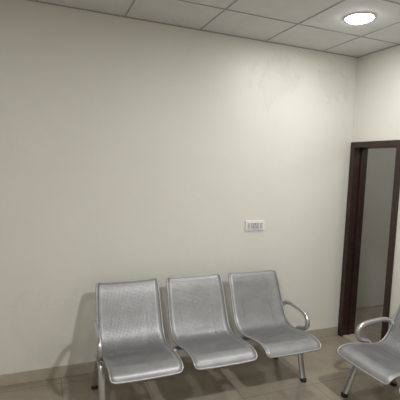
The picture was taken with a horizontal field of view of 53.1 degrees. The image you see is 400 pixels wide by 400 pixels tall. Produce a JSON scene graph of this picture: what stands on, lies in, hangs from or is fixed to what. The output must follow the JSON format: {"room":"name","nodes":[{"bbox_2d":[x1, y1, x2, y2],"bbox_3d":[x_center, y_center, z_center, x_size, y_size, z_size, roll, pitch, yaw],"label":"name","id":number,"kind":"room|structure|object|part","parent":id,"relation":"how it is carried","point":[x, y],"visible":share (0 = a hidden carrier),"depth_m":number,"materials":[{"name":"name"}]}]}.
{"room":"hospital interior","nodes":[
{"label":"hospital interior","id":0,"kind":"room"},
{"bbox_2d":[0,0,357,374],"bbox_3d":[-0.898,-0.014,3.049,5.280,2.720,0.140,0,5,-22],"label":"wall","id":1,"kind":"structure","parent":0,"point":[131,149],"depth_m":3.15,"materials":[{"name":"paint"}]},
{"bbox_2d":[0,326,337,386],"bbox_3d":[-0.920,1.304,3.095,5.000,0.085,0.012,0,5,-22],"label":"baseboard","id":2,"kind":"structure","parent":1,"relation":"attached to","point":[87,367],"depth_m":3.03,"materials":[{"name":"tile"}]},
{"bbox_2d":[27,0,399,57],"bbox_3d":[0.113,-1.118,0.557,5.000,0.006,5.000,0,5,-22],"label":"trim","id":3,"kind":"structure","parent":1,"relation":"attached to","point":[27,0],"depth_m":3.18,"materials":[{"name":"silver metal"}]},
{"bbox_2d":[245,220,263,230],"bbox_3d":[0.486,0.226,3.547,0.190,0.090,0.019,0,5,-22],"label":"wall switch plate","id":4,"kind":"object","parent":1,"relation":"attached to","point":[252,225],"visible":1,"depth_m":3.54,"materials":[{"name":"white plastic"}]},
{"bbox_2d":[251,223,258,228],"bbox_3d":[0.488,0.227,3.542,0.084,0.054,0.005,0,5,-22],"label":"socket","id":5,"kind":"object","parent":4,"relation":"attached to","point":[253,225],"depth_m":3.54,"materials":[{"name":"grey plastic"}]},
{"bbox_3d":[0.487,0.227,3.544,0.164,0.066,0.005,0,5,-22],"label":"frame","id":6,"kind":"part","parent":4,"relation":"part of","materials":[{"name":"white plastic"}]},
{"bbox_2d":[0,305,399,399],"bbox_3d":[0.856,1.589,1.714,7.540,0.100,6.340,0,5,-22],"label":"floor","id":7,"kind":"structure","parent":0,"point":[326,372],"depth_m":3.03,"materials":[{"name":"tile"}]},
{"bbox_2d":[91,269,320,399],"bbox_3d":[0.056,1.015,2.929,1.617,0.767,0.682,0,5,-22],"label":"bench","id":8,"kind":"object","parent":7,"relation":"on","point":[164,360],"visible":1,"depth_m":2.95,"materials":[{"name":"metal"}]},
{"bbox_3d":[-0.710,1.204,2.777,0.048,0.327,0.284,0,5,-22],"label":"leg","id":9,"kind":"part","parent":8,"relation":"part of","materials":[{"name":"metal"}]},
{"bbox_3d":[-0.678,0.959,2.670,0.061,0.239,0.352,0,5,-22],"label":"armrest","id":10,"kind":"part","parent":8,"relation":"part of","materials":[{"name":"metal"}]},
{"bbox_3d":[-0.639,1.223,2.601,0.048,0.325,0.179,0,5,-22],"label":"leg","id":11,"kind":"part","parent":8,"relation":"part of","materials":[{"name":"metal"}]},
{"bbox_3d":[0.764,0.964,3.252,0.061,0.239,0.352,0,5,-22],"label":"armrest","id":12,"kind":"part","parent":8,"relation":"part of","materials":[{"name":"metal"}]},
{"bbox_3d":[0.783,1.227,3.176,0.048,0.325,0.179,0,5,-22],"label":"leg","id":13,"kind":"part","parent":8,"relation":"part of","materials":[{"name":"metal"}]},
{"bbox_2d":[343,334,376,346],"bbox_3d":[1.573,1.377,3.784,0.140,0.012,0.478,0,5,-22],"label":"threshold","id":14,"kind":"object","parent":7,"relation":"on","point":[351,337],"visible":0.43,"depth_m":3.93,"materials":[{"name":"tile"}]},
{"bbox_2d":[337,304,399,397],"bbox_3d":[1.568,1.131,2.277,0.682,0.767,1.617,0,5,-22],"label":"bench","id":15,"kind":"object","parent":7,"relation":"on","point":[381,363],"visible":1,"depth_m":2.83,"materials":[{"name":"metal"}]},
{"bbox_3d":[1.177,1.262,2.963,0.262,0.326,0.048,0,5,-22],"label":"leg","id":16,"kind":"part","parent":15,"relation":"part of","materials":[{"name":"metal"}]},
{"bbox_3d":[1.316,1.007,3.005,0.352,0.239,0.061,0,5,-22],"label":"armrest","id":17,"kind":"part","parent":15,"relation":"part of","materials":[{"name":"metal"}]},
{"bbox_2d":[36,0,399,56],"bbox_3d":[0.965,-1.218,1.465,7.540,0.100,6.340,0,5,-22],"label":"ceiling","id":18,"kind":"structure","parent":0,"point":[175,12],"depth_m":2.89,"materials":[{"name":"tile"}]},
{"bbox_2d":[37,0,399,50],"bbox_3d":[0.113,-1.119,0.557,5.000,0.005,5.000,0,5,-22],"label":"grid","id":19,"kind":"object","parent":18,"relation":"attached to","point":[37,0],"visible":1,"depth_m":2.90,"materials":[{"name":"silver metal"}]},
{"bbox_2d":[344,12,375,23],"bbox_3d":[1.122,-1.267,2.812,0.206,0.032,0.206,0,5,-22],"label":"recessed light","id":20,"kind":"object","parent":18,"relation":"in","point":[361,17],"visible":1,"depth_m":2.77,"materials":[{"name":"white plastic"}]},
{"bbox_2d":[352,45,399,351],"bbox_3d":[2.469,0.248,1.575,0.140,2.720,5.140,0,5,-22],"label":"wall","id":21,"kind":"structure","parent":0,"point":[376,117],"depth_m":3.54,"materials":[{"name":"paint"}]},
{"bbox_2d":[337,142,367,336],"bbox_3d":[1.506,0.402,3.944,0.170,1.920,0.055,0,5,-22],"label":"door frame","id":22,"kind":"structure","parent":21,"relation":"attached to","point":[355,153],"depth_m":3.92,"materials":[{"name":"brown wood"}]},
{"bbox_2d":[347,148,362,334],"bbox_3d":[1.607,0.455,3.702,0.015,1.865,0.478,0,5,-22],"label":"door stop","id":23,"kind":"object","parent":21,"relation":"attached to","point":[361,158],"visible":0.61,"depth_m":3.91,"materials":[{"name":"brown wood"}]},
{"bbox_2d":[355,140,396,148],"bbox_3d":[1.641,-0.501,3.616,0.170,0.055,0.478,0,5,-22],"label":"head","id":24,"kind":"object","parent":21,"relation":"attached to","point":[387,143],"visible":1,"depth_m":3.57},
{"bbox_2d":[381,140,399,339],"bbox_3d":[1.705,0.453,3.452,0.170,1.920,0.055,0,5,-22],"label":"door frame","id":25,"kind":"structure","parent":21,"relation":"attached to","point":[396,184],"depth_m":3.41,"materials":[{"name":"brown wood"}]},
{"bbox_2d":[356,148,395,307],"bbox_3d":[2.801,0.073,3.690,2.260,2.720,2.750,0,5,-22],"label":"wall","id":26,"kind":"structure","parent":0,"point":[380,161],"depth_m":4.82,"materials":[{"name":"grey paint"}]}
]}

